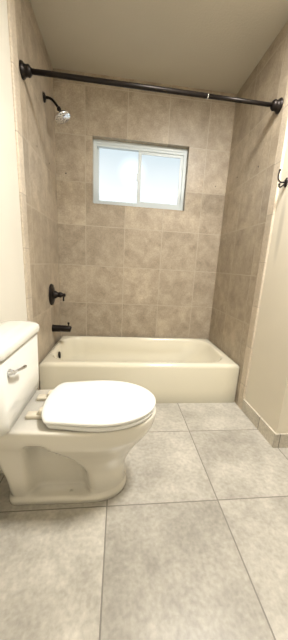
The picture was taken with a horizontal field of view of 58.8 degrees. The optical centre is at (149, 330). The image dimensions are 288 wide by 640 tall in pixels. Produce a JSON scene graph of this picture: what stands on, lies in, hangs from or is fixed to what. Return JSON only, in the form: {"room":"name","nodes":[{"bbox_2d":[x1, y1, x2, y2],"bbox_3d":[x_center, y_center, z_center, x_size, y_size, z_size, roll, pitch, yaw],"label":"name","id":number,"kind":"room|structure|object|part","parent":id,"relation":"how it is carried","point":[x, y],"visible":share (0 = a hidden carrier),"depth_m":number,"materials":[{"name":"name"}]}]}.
{"room":"bathroom","nodes":[
{"label":"bathroom","id":0,"kind":"room"},
{"bbox_2d":[0,0,26,322],"bbox_3d":[-0.717,-0.420,0.647,0.138,2.500,3.750,1,14,-7],"label":"wall","id":1,"kind":"structure","parent":0,"point":[12,295],"depth_m":1.31,"materials":[{"name":"paint"}]},
{"bbox_2d":[7,0,32,320],"bbox_3d":[-0.740,-0.643,1.514,0.012,2.500,0.075,1,14,-7],"label":"tile","id":2,"kind":"structure","parent":1,"relation":"attached to","point":[17,108],"depth_m":1.41,"materials":[{"name":"beige tile"}]},
{"bbox_2d":[14,0,60,389],"bbox_3d":[-0.787,-0.752,1.933,0.012,2.500,0.795,1,14,-7],"label":"wall tiles","id":3,"kind":"structure","parent":1,"relation":"attached to","point":[38,124],"depth_m":1.77,"materials":[{"name":"beige tile"}]},
{"bbox_2d":[42,91,69,123],"bbox_3d":[-0.654,-1.581,1.815,0.180,0.172,0.113,1,14,-7],"label":"shower head","id":4,"kind":"object","parent":3,"relation":"attached to","point":[62,117],"visible":1,"depth_m":1.81},
{"bbox_3d":[-0.655,-1.584,1.815,0.178,0.168,0.110,1,14,-7],"label":"arm","id":5,"kind":"part","parent":4,"relation":"part of"},
{"bbox_2d":[49,284,65,304],"bbox_3d":[-0.759,-0.298,2.145,0.114,0.180,0.180,1,14,-7],"label":"shower valve","id":6,"kind":"object","parent":3,"relation":"attached to","point":[53,294],"visible":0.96,"depth_m":2.12,"materials":[{"name":"black metal"}]},
{"bbox_2d":[52,322,71,331],"bbox_3d":[-0.753,-0.027,2.217,0.158,0.089,0.068,1,14,-7],"label":"tub spout","id":7,"kind":"object","parent":3,"relation":"attached to","point":[60,328],"visible":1,"depth_m":2.20,"materials":[{"name":"black metal"}]},
{"bbox_2d":[19,60,283,113],"bbox_3d":[0.054,-1.409,1.493,1.518,0.080,0.080,1,14,-7],"label":"curtain rod","id":8,"kind":"object","parent":3,"relation":"attached to","point":[28,71],"visible":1,"depth_m":1.47,"materials":[{"name":"black metal"}]},
{"bbox_2d":[0,402,287,639],"bbox_3d":[0.614,0.886,1.087,2.950,0.100,3.850,1,14,-7],"label":"floor","id":9,"kind":"structure","parent":0,"point":[182,534],"depth_m":0.97,"materials":[{"name":"tile"}]},
{"bbox_2d":[0,320,155,504],"bbox_3d":[-0.337,0.374,1.152,0.742,0.755,0.478,1,14,-7],"label":"toilet","id":10,"kind":"object","parent":9,"relation":"on","point":[70,442],"visible":1,"depth_m":1.08,"materials":[{"name":"white ceramic"}]},
{"bbox_3d":[-0.492,0.145,0.956,0.033,0.031,0.100,1,14,-7],"label":"lever handle","id":11,"kind":"part","parent":10,"relation":"part of","materials":[{"name":"silver metal"}]},
{"bbox_3d":[-0.604,0.168,1.068,0.182,0.344,0.478,1,14,-7],"label":"tank","id":12,"kind":"part","parent":10,"relation":"part of","materials":[{"name":"white ceramic"}]},
{"bbox_3d":[-0.212,0.323,1.153,0.487,0.047,0.382,1,14,-7],"label":"seat","id":13,"kind":"part","parent":10,"relation":"part of","materials":[{"name":"plastic"}]},
{"bbox_2d":[39,336,239,402],"bbox_3d":[-0.087,0.316,2.308,1.516,0.325,0.758,1,14,-7],"label":"bathtub","id":14,"kind":"object","parent":9,"relation":"on","point":[180,370],"visible":0.94,"depth_m":2.01,"materials":[{"name":"ceramic"}]},
{"bbox_2d":[53,68,236,338],"bbox_3d":[-0.077,-0.849,2.469,1.544,2.500,0.130,1,14,-7],"label":"wall tile","id":15,"kind":"structure","parent":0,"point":[128,271],"depth_m":2.36,"materials":[{"name":"beige tile"}]},
{"bbox_2d":[93,139,187,210],"bbox_3d":[-0.083,-1.399,2.351,0.836,0.520,0.071,1,14,-7],"label":"window","id":16,"kind":"structure","parent":15,"relation":"in","point":[137,175],"depth_m":2.34,"materials":[{"name":"glass"}]},
{"bbox_3d":[-0.085,-1.402,2.363,0.828,0.512,0.046,1,14,-7],"label":"glass","id":17,"kind":"part","parent":16,"relation":"part of","materials":[{"name":"clear glass"}]},
{"bbox_2d":[30,0,287,93],"bbox_3d":[0.755,-1.630,0.446,2.950,0.100,3.850,1,14,-7],"label":"ceiling","id":18,"kind":"structure","parent":0,"point":[219,45],"depth_m":1.69,"materials":[{"name":"paint"}]},
{"bbox_2d":[245,136,287,432],"bbox_3d":[0.821,-0.669,1.963,0.128,2.500,1.430,1,14,-7],"label":"wall","id":19,"kind":"structure","parent":0,"point":[266,396],"depth_m":1.59,"materials":[{"name":"paint"}]},
{"bbox_2d":[208,21,287,403],"bbox_3d":[0.734,-0.713,2.115,0.012,2.500,0.795,1,14,-7],"label":"wall tiles","id":20,"kind":"structure","parent":19,"relation":"attached to","point":[255,135],"depth_m":1.97,"materials":[{"name":"beige tile"}]},
{"bbox_2d":[242,399,275,445],"bbox_3d":[0.743,0.621,1.760,0.011,0.095,0.410,1,14,-7],"label":"baseboard","id":21,"kind":"structure","parent":19,"relation":"attached to","point":[263,427],"depth_m":1.73,"materials":[{"name":"tile"}]},
{"bbox_2d":[237,81,287,409],"bbox_3d":[0.781,-0.604,1.697,0.012,2.500,0.075,1,14,-7],"label":"tile trim","id":22,"kind":"structure","parent":19,"relation":"attached to","point":[280,152],"depth_m":1.70,"materials":[{"name":"beige tile"}]},
{"bbox_2d":[277,169,287,187],"bbox_3d":[0.785,-0.896,1.509,0.061,0.100,0.032,1,14,-7],"label":"robe hook","id":23,"kind":"object","parent":19,"relation":"attached to","point":[285,181],"visible":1,"depth_m":1.51,"materials":[{"name":"black metal"}]},
{"bbox_3d":[1.473,-0.490,1.402,1.040,2.500,0.120,1,14,-7],"label":"wall","id":24,"kind":"structure","parent":0,"visible":0},
{"bbox_2d":[272,433,287,447],"bbox_3d":[1.345,0.688,1.627,1.179,0.095,0.011,1,14,-7],"label":"baseboard return","id":25,"kind":"object","parent":24,"relation":"attached to","point":[280,440],"visible":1,"depth_m":1.56,"materials":[{"name":"tile"}]}
]}

